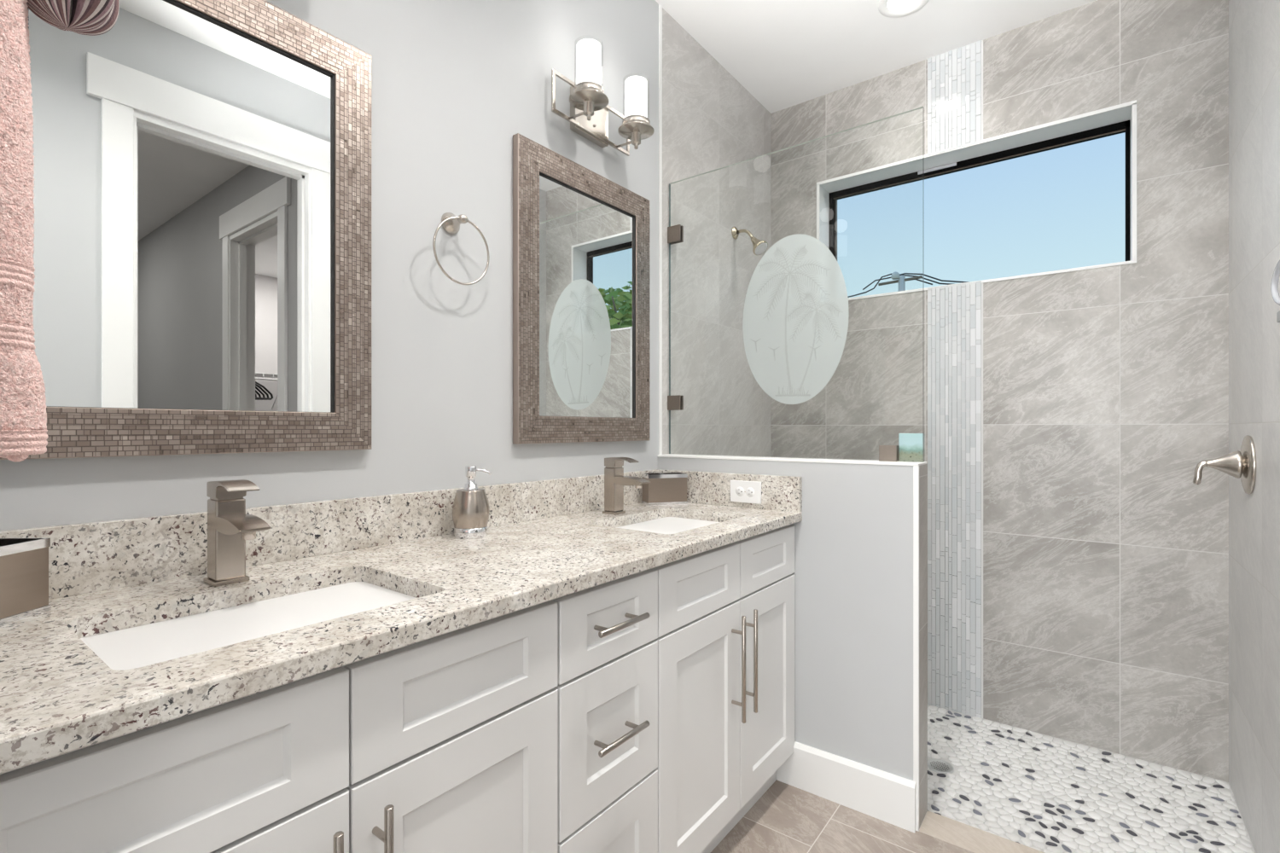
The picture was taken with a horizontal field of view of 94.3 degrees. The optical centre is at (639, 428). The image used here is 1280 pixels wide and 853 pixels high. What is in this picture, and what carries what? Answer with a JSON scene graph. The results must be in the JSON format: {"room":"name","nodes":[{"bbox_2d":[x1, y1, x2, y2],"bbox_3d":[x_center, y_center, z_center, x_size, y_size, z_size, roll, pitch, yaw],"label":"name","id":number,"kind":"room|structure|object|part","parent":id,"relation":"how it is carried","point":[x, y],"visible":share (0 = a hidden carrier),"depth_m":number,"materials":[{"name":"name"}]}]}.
{"room":"bathroom","nodes":[
{"label":"bathroom","id":0,"kind":"room"},
{"bbox_2d":[0,0,771,530],"bbox_3d":[-0.219,-0.240,2.045,0.120,3.150,3.242,0,0,37],"label":"wall","id":1,"kind":"structure","parent":0,"point":[453,82],"depth_m":1.66,"materials":[{"name":"grey paint"}]},
{"bbox_2d":[0,0,371,459],"bbox_3d":[-0.827,-0.409,1.129,0.024,0.914,0.644,0,0,37],"label":"mirror","id":2,"kind":"object","parent":1,"relation":"attached to","point":[202,168],"visible":0.76,"depth_m":1.12,"materials":[{"name":"grey mirror"}]},
{"bbox_2d":[0,469,661,599],"bbox_3d":[-0.499,0.217,1.562,0.020,0.116,1.894,0,0,37],"label":"backsplash","id":3,"kind":"structure","parent":1,"relation":"attached to","point":[84,558],"depth_m":1.24,"materials":[{"name":"beige stone"}]},
{"bbox_2d":[432,212,489,285],"bbox_3d":[-0.477,-0.472,1.553,0.068,0.198,0.172,0,0,37],"label":"towel ring","id":4,"kind":"object","parent":1,"relation":"attached to","point":[450,223],"visible":1,"depth_m":1.55,"materials":[{"name":"silver metal"}]},
{"bbox_2d":[512,133,649,443],"bbox_3d":[-0.167,-0.407,1.990,0.024,0.905,0.644,0,0,37],"label":"mirror","id":5,"kind":"object","parent":1,"relation":"attached to","point":[581,237],"visible":1,"depth_m":1.93,"materials":[{"name":"grey mirror"}]},
{"bbox_3d":[-0.169,-0.407,1.991,0.005,0.745,0.484,0,0,37],"label":"glass","id":6,"kind":"part","parent":5,"relation":"part of","materials":[{"name":"clear mirror"}]},
{"bbox_2d":[551,38,654,156],"bbox_3d":[-0.108,-1.069,1.944,0.180,0.232,0.380,0,0,37],"label":"vanity light","id":7,"kind":"object","parent":1,"relation":"attached to","point":[590,108],"visible":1,"depth_m":1.94,"materials":[{"name":"silver metal"}]},
{"bbox_3d":[-0.192,-0.981,1.858,0.086,0.012,0.008,0,0,37],"label":"arm","id":8,"kind":"part","parent":7,"relation":"part of","materials":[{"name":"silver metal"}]},
{"bbox_3d":[-0.158,-1.099,1.832,0.077,0.157,0.077,0,0,37],"label":"lamp shade","id":9,"kind":"part","parent":7,"relation":"part of","materials":[{"name":"white glass"}]},
{"bbox_3d":[-0.169,-1.043,1.990,0.026,0.140,0.164,0,0,37],"label":"plate","id":10,"kind":"part","parent":7,"relation":"part of","materials":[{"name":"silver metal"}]},
{"bbox_3d":[-0.155,-1.043,1.980,0.008,0.130,0.380,0,0,37],"label":"frame","id":11,"kind":"part","parent":7,"relation":"part of","materials":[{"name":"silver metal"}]},
{"bbox_3d":[-0.047,-0.981,2.047,0.086,0.012,0.008,0,0,37],"label":"arm","id":12,"kind":"part","parent":7,"relation":"part of","materials":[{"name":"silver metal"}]},
{"bbox_3d":[-0.013,-1.099,2.021,0.077,0.157,0.077,0,0,37],"label":"lamp shade","id":13,"kind":"part","parent":7,"relation":"part of","materials":[{"name":"white glass"}]},
{"bbox_2d":[658,4,662,454],"bbox_3d":[0.033,-0.780,2.370,0.124,1.767,0.016,0,0,37],"label":"trim","id":14,"kind":"structure","parent":1,"relation":"attached to","point":[660,5],"depth_m":2.33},
{"bbox_2d":[731,226,767,255],"bbox_3d":[0.511,-0.879,2.760,0.170,0.155,0.075,0,0,37],"label":"shower head","id":15,"kind":"object","parent":1,"relation":"attached to","point":[759,247],"visible":1,"depth_m":2.74},
{"bbox_3d":[0.493,-0.906,2.784,0.094,0.062,0.015,0,0,37],"label":"arm","id":16,"kind":"part","parent":15,"relation":"part of","materials":[{"name":"silver metal"}]},
{"bbox_2d":[657,457,915,832],"bbox_3d":[0.469,0.698,2.072,0.939,1.174,0.122,0,0,37],"label":"wall","id":17,"kind":"structure","parent":0,"point":[853,573],"depth_m":1.86,"materials":[{"name":"grey paint"}]},
{"bbox_2d":[657,453,927,466],"bbox_3d":[0.479,0.107,2.081,0.945,0.008,0.121,0,0,37],"label":"trim","id":18,"kind":"structure","parent":17,"relation":"on","point":[683,456],"depth_m":1.98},
{"bbox_2d":[667,106,923,462],"bbox_3d":[0.491,-0.439,2.099,0.942,1.084,0.028,0,0,37],"label":"glass panel","id":19,"kind":"object","parent":18,"relation":"on","point":[795,318],"visible":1,"depth_m":2.06,"materials":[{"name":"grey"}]},
{"bbox_2d":[898,433,924,462],"bbox_3d":[0.848,0.059,1.854,0.070,0.088,0.023,0,0,37],"label":"block","id":20,"kind":"object","parent":18,"relation":"on","point":[910,445],"visible":0.98,"depth_m":1.84,"materials":[{"name":"teal glass"}]},
{"bbox_2d":[913,465,919,831],"bbox_3d":[0.815,0.648,1.753,0.015,1.074,0.009,0,0,37],"label":"trim","id":21,"kind":"structure","parent":17,"relation":"attached to","point":[916,469],"depth_m":1.75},
{"bbox_2d":[919,464,927,828],"bbox_3d":[0.851,0.698,1.800,0.012,1.175,0.115,0,0,37],"label":"trim","id":22,"kind":"structure","parent":17,"relation":"attached to","point":[922,468],"depth_m":1.79,"materials":[{"name":"grey stone"}]},
{"bbox_2d":[710,779,974,852],"bbox_3d":[1.006,1.215,-1.455,6.320,0.060,7.312,0,0,37],"label":"floor","id":23,"kind":"structure","parent":0,"point":[787,818],"depth_m":1.75,"materials":[{"name":"beige tile"}]},
{"bbox_2d":[0,581,557,852],"bbox_3d":[-0.595,0.746,0.950,0.603,0.878,0.785,0,0,37],"label":"vanity cabinet","id":24,"kind":"object","parent":23,"relation":"on","point":[445,743],"visible":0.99,"depth_m":0.81,"materials":[{"name":"white paint"}]},
{"bbox_3d":[-0.515,0.401,0.644,0.020,0.156,0.393,0,0,37],"label":"drawer","id":25,"kind":"part","parent":24,"relation":"part of","materials":[{"name":"white paint"}]},
{"bbox_3d":[-0.515,0.779,0.644,0.020,0.588,0.393,0,0,37],"label":"door","id":26,"kind":"part","parent":24,"relation":"part of","materials":[{"name":"white paint"}]},
{"bbox_3d":[-0.391,0.653,0.756,0.042,0.287,0.012,0,0,37],"label":"handle","id":27,"kind":"part","parent":24,"relation":"part of","materials":[{"name":"silver metal"}]},
{"bbox_3d":[-0.350,0.653,0.809,0.042,0.287,0.012,0,0,37],"label":"handle","id":28,"kind":"part","parent":24,"relation":"part of","materials":[{"name":"silver metal"}]},
{"bbox_2d":[0,469,802,774],"bbox_3d":[-0.274,0.233,1.390,0.588,0.147,1.894,0,0,37],"label":"countertop","id":29,"kind":"structure","parent":24,"relation":"on","point":[546,540],"depth_m":1.04,"materials":[{"name":"beige stone"}]},
{"bbox_2d":[0,537,51,626],"bbox_3d":[-0.928,0.220,0.822,0.076,0.110,0.152,0,0,1],"label":"caddy","id":30,"kind":"object","parent":29,"relation":"on","point":[24,562],"visible":1,"depth_m":0.86,"materials":[{"name":"silver metal"}]},
{"bbox_2d":[203,479,271,587],"bbox_3d":[-0.701,0.184,1.035,0.158,0.183,0.055,0,0,37],"label":"faucet","id":31,"kind":"object","parent":29,"relation":"on","point":[229,525],"visible":1,"depth_m":1.04,"materials":[{"name":"silver metal"}]},
{"bbox_3d":[-0.742,0.271,1.066,0.054,0.008,0.055,0,0,37],"label":"plate","id":32,"kind":"part","parent":31,"relation":"part of","materials":[{"name":"silver metal"}]},
{"bbox_3d":[-0.718,0.107,1.048,0.108,0.030,0.047,0,0,37],"label":"lever","id":33,"kind":"part","parent":31,"relation":"part of","materials":[{"name":"silver metal"}]},
{"bbox_3d":[-0.683,0.167,1.021,0.112,0.027,0.047,0,0,37],"label":"spout","id":34,"kind":"part","parent":31,"relation":"part of","materials":[{"name":"silver metal"}]},
{"bbox_2d":[451,465,491,538],"bbox_3d":[-0.433,0.186,1.521,0.094,0.179,0.094,0,0,37],"label":"soap dispenser","id":35,"kind":"object","parent":29,"relation":"on","point":[470,513],"visible":1,"depth_m":1.49,"materials":[{"name":"silver metal"}]},
{"bbox_2d":[451,488,489,529],"bbox_3d":[-0.433,0.203,1.521,0.094,0.094,0.094,0,0,37],"label":"bottle","id":36,"kind":"object","parent":35,"relation":"on","point":[470,507],"depth_m":1.49,"materials":[{"name":"silver metal"}]},
{"bbox_2d":[602,457,650,515],"bbox_3d":[-0.043,0.184,1.894,0.158,0.183,0.055,0,0,37],"label":"faucet","id":37,"kind":"object","parent":29,"relation":"on","point":[614,480],"visible":1,"depth_m":1.90,"materials":[{"name":"silver metal"}]},
{"bbox_3d":[-0.085,0.271,1.926,0.054,0.008,0.055,0,0,37],"label":"plate","id":38,"kind":"part","parent":37,"relation":"part of","materials":[{"name":"silver metal"}]},
{"bbox_3d":[-0.060,0.107,1.907,0.108,0.030,0.047,0,0,37],"label":"lever","id":39,"kind":"part","parent":37,"relation":"part of","materials":[{"name":"silver metal"}]},
{"bbox_3d":[-0.025,0.167,1.880,0.112,0.027,0.047,0,0,37],"label":"spout","id":40,"kind":"part","parent":37,"relation":"part of","materials":[{"name":"silver metal"}]},
{"bbox_2d":[641,472,687,506],"bbox_3d":[0.090,0.220,2.170,0.152,0.110,0.076,0,0,-18],"label":"tissue box","id":41,"kind":"object","parent":29,"relation":"on","point":[663,488],"visible":1,"depth_m":2.14,"materials":[{"name":"silver metal"}]},
{"bbox_2d":[730,480,761,504],"bbox_3d":[0.366,0.220,2.063,0.118,0.076,0.008,0,0,37],"label":"wall outlet","id":42,"kind":"object","parent":29,"relation":"attached to","point":[741,491],"visible":1,"depth_m":2.06,"materials":[{"name":"white plastic"}]},
{"bbox_2d":[735,487,744,496],"bbox_3d":[0.349,0.220,2.073,0.033,0.033,0.001,0,0,37],"label":"receptacle","id":43,"kind":"object","parent":42,"relation":"attached to","point":[739,491],"depth_m":2.07,"materials":[{"name":"white plastic"}]},
{"bbox_2d":[745,487,754,497],"bbox_3d":[0.380,0.220,2.049,0.033,0.033,0.001,0,0,37],"label":"receptacle","id":44,"kind":"object","parent":42,"relation":"attached to","point":[749,491],"depth_m":2.05,"materials":[{"name":"white plastic"}]},
{"bbox_3d":[-0.277,0.401,0.956,0.020,0.156,0.385,0,0,37],"label":"drawer","id":45,"kind":"part","parent":24,"relation":"part of","materials":[{"name":"white paint"}]},
{"bbox_3d":[-0.277,0.779,0.956,0.020,0.588,0.385,0,0,37],"label":"door","id":46,"kind":"part","parent":24,"relation":"part of","materials":[{"name":"white paint"}]},
{"bbox_2d":[551,568,657,852],"bbox_3d":[-0.259,0.746,1.389,0.603,0.878,0.316,0,0,37],"label":"vanity cabinet","id":47,"kind":"object","parent":23,"relation":"on","point":[607,688],"visible":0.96,"depth_m":1.22,"materials":[{"name":"white paint"}]},
{"bbox_3d":[-0.061,0.401,1.237,0.020,0.156,0.312,0,0,37],"label":"drawer","id":48,"kind":"part","parent":47,"relation":"part of","materials":[{"name":"white paint"}]},
{"bbox_3d":[-0.061,0.629,1.237,0.020,0.288,0.312,0,0,37],"label":"drawer","id":49,"kind":"part","parent":47,"relation":"part of","materials":[{"name":"white paint"}]},
{"bbox_3d":[-0.061,0.926,1.237,0.020,0.294,0.312,0,0,37],"label":"drawer","id":50,"kind":"part","parent":47,"relation":"part of","materials":[{"name":"white paint"}]},
{"bbox_3d":[-0.042,0.627,1.211,0.042,0.012,0.153,0,0,37],"label":"handle","id":51,"kind":"part","parent":47,"relation":"part of","materials":[{"name":"silver metal"}]},
{"bbox_3d":[-0.042,0.397,1.211,0.042,0.012,0.153,0,0,37],"label":"handle","id":52,"kind":"part","parent":47,"relation":"part of","materials":[{"name":"silver metal"}]},
{"bbox_2d":[616,517,794,852],"bbox_3d":[0.074,0.746,1.825,0.603,0.878,0.778,0,0,37],"label":"vanity cabinet","id":53,"kind":"object","parent":23,"relation":"on","point":[725,639],"visible":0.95,"depth_m":1.60,"materials":[{"name":"white paint"}]},
{"bbox_3d":[0.155,0.401,1.520,0.020,0.156,0.391,0,0,37],"label":"drawer","id":54,"kind":"part","parent":53,"relation":"part of","materials":[{"name":"white paint"}]},
{"bbox_3d":[0.155,0.779,1.520,0.020,0.588,0.391,0,0,37],"label":"door","id":55,"kind":"part","parent":53,"relation":"part of","materials":[{"name":"white paint"}]},
{"bbox_3d":[0.270,0.653,1.619,0.042,0.287,0.012,0,0,37],"label":"handle","id":56,"kind":"part","parent":53,"relation":"part of","materials":[{"name":"silver metal"}]},
{"bbox_3d":[0.313,0.652,1.675,0.042,0.287,0.012,0,0,37],"label":"handle","id":57,"kind":"part","parent":53,"relation":"part of","materials":[{"name":"silver metal"}]},
{"bbox_3d":[0.392,0.401,1.829,0.020,0.156,0.380,0,0,37],"label":"drawer","id":58,"kind":"part","parent":53,"relation":"part of","materials":[{"name":"white paint"}]},
{"bbox_3d":[0.392,0.779,1.829,0.020,0.588,0.380,0,0,37],"label":"door","id":59,"kind":"part","parent":53,"relation":"part of","materials":[{"name":"white paint"}]},
{"bbox_2d":[919,810,1044,852],"bbox_3d":[1.163,1.245,1.558,0.796,0.120,0.119,0,0,37],"label":"shower curb","id":60,"kind":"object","parent":23,"relation":"on","point":[971,839],"depth_m":1.72,"materials":[{"name":"beige stone"}]},
{"bbox_2d":[654,0,1097,113],"bbox_3d":[1.006,-1.713,-1.455,6.320,0.100,7.312,0,0,37],"label":"ceiling","id":61,"kind":"structure","parent":0,"point":[786,54],"depth_m":2.50,"materials":[{"name":"white paint"}]},
{"bbox_2d":[878,0,928,17],"bbox_3d":[1.026,-1.660,2.306,0.190,0.006,0.190,0,0,37],"label":"recessed light","id":62,"kind":"object","parent":61,"relation":"in","point":[893,8],"visible":1,"depth_m":2.34,"materials":[{"name":"white paint"}]},
{"bbox_2d":[771,0,1228,782],"bbox_3d":[1.497,-0.240,2.642,2.120,3.150,0.207,0,0,37],"label":"wall","id":63,"kind":"structure","parent":0,"point":[1078,566],"depth_m":2.36,"materials":[{"name":"grey tile"}]},
{"bbox_2d":[816,99,1136,300],"bbox_3d":[1.434,-0.929,2.682,1.235,0.612,0.186,0,0,37],"label":"window","id":64,"kind":"structure","parent":63,"relation":"in","point":[1119,119],"depth_m":2.57,"materials":[{"name":"black"}]},
{"bbox_3d":[1.476,-0.928,2.736,1.207,0.588,0.050,0,0,37],"label":"frame","id":65,"kind":"part","parent":64,"relation":"part of","materials":[{"name":"black metal"}]},
{"bbox_2d":[927,704,1255,852],"bbox_3d":[1.104,1.278,2.250,1.731,0.080,0.928,0,0,37],"label":"floor","id":66,"kind":"structure","parent":0,"point":[1045,794],"depth_m":2.00,"materials":[{"name":"white tile"}]},
{"bbox_2d":[927,758,954,774],"bbox_3d":[1.100,1.241,2.180,0.094,0.008,0.094,0,0,37],"label":"shower drain","id":67,"kind":"object","parent":66,"relation":"on","point":[939,766],"visible":0.93,"depth_m":2.18,"materials":[{"name":"metal"}]},
{"bbox_2d":[1228,0,1279,852],"bbox_3d":[1.859,-0.240,1.714,0.120,3.150,1.242,0,0,37],"label":"wall","id":68,"kind":"structure","parent":0,"point":[1253,25],"depth_m":1.77,"materials":[{"name":"grey tile"}]},
{"bbox_2d":[1192,435,1256,494],"bbox_3d":[1.798,0.110,1.839,0.128,0.180,0.180,0,0,37],"label":"shower valve","id":69,"kind":"object","parent":68,"relation":"attached to","point":[1242,464],"visible":1,"depth_m":1.80,"materials":[{"name":"silver metal"}]},
{"bbox_3d":[1.762,0.139,1.865,0.041,0.078,0.022,0,0,37],"label":"lever","id":70,"kind":"part","parent":69,"relation":"part of","materials":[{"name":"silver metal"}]},
{"bbox_3d":[1.802,0.110,1.836,0.074,0.087,0.087,0,0,37],"label":"handle","id":71,"kind":"part","parent":69,"relation":"part of","materials":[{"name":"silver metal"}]},
{"bbox_2d":[1270,260,1279,322],"bbox_3d":[1.484,-0.335,1.351,0.033,0.166,0.222,0,0,37],"label":"hook","id":72,"kind":"object","parent":68,"relation":"attached to","point":[1274,285],"visible":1,"depth_m":1.43,"materials":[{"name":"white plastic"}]},
{"bbox_3d":[-0.433,-0.315,0.243,1.970,3.000,0.120,0,0,37],"label":"wall","id":73,"kind":"structure","parent":0,"visible":0},
{"bbox_3d":[-0.713,-0.575,0.576,0.172,0.198,0.068,0,0,37],"label":"towel ring","id":74,"kind":"object","parent":73,"relation":"attached to","visible":0},
{"bbox_2d":[0,0,48,461],"bbox_3d":[-0.692,-0.270,0.603,0.235,0.605,0.115,0,0,37],"label":"towel","id":75,"kind":"object","parent":74,"relation":"hanging from","point":[23,415],"visible":1,"depth_m":0.56,"materials":[{"name":"fabric"}]},
{"bbox_2d":[26,0,119,35],"bbox_3d":[-0.589,-0.499,0.603,0.085,0.176,0.096,0,0,37],"label":"striped hand towel","id":76,"kind":"object","parent":74,"relation":"hanging from","point":[84,17],"visible":1,"depth_m":0.60,"materials":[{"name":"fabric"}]},
{"label":"outside","id":77,"kind":"structure","parent":0,"visible":0},
{"bbox_3d":[35.580,1.635,32.278,100.000,0.100,85.488,0,0,37],"label":"floor","id":78,"kind":"structure","parent":77,"visible":0},
{"bbox_2d":[847,271,969,297],"bbox_3d":[7.864,-1.700,19.090,7.007,6.570,0.320,0,0,37],"label":"utility pole","id":79,"kind":"object","parent":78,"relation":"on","point":[901,277],"visible":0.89,"depth_m":18.74,"materials":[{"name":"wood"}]}
]}

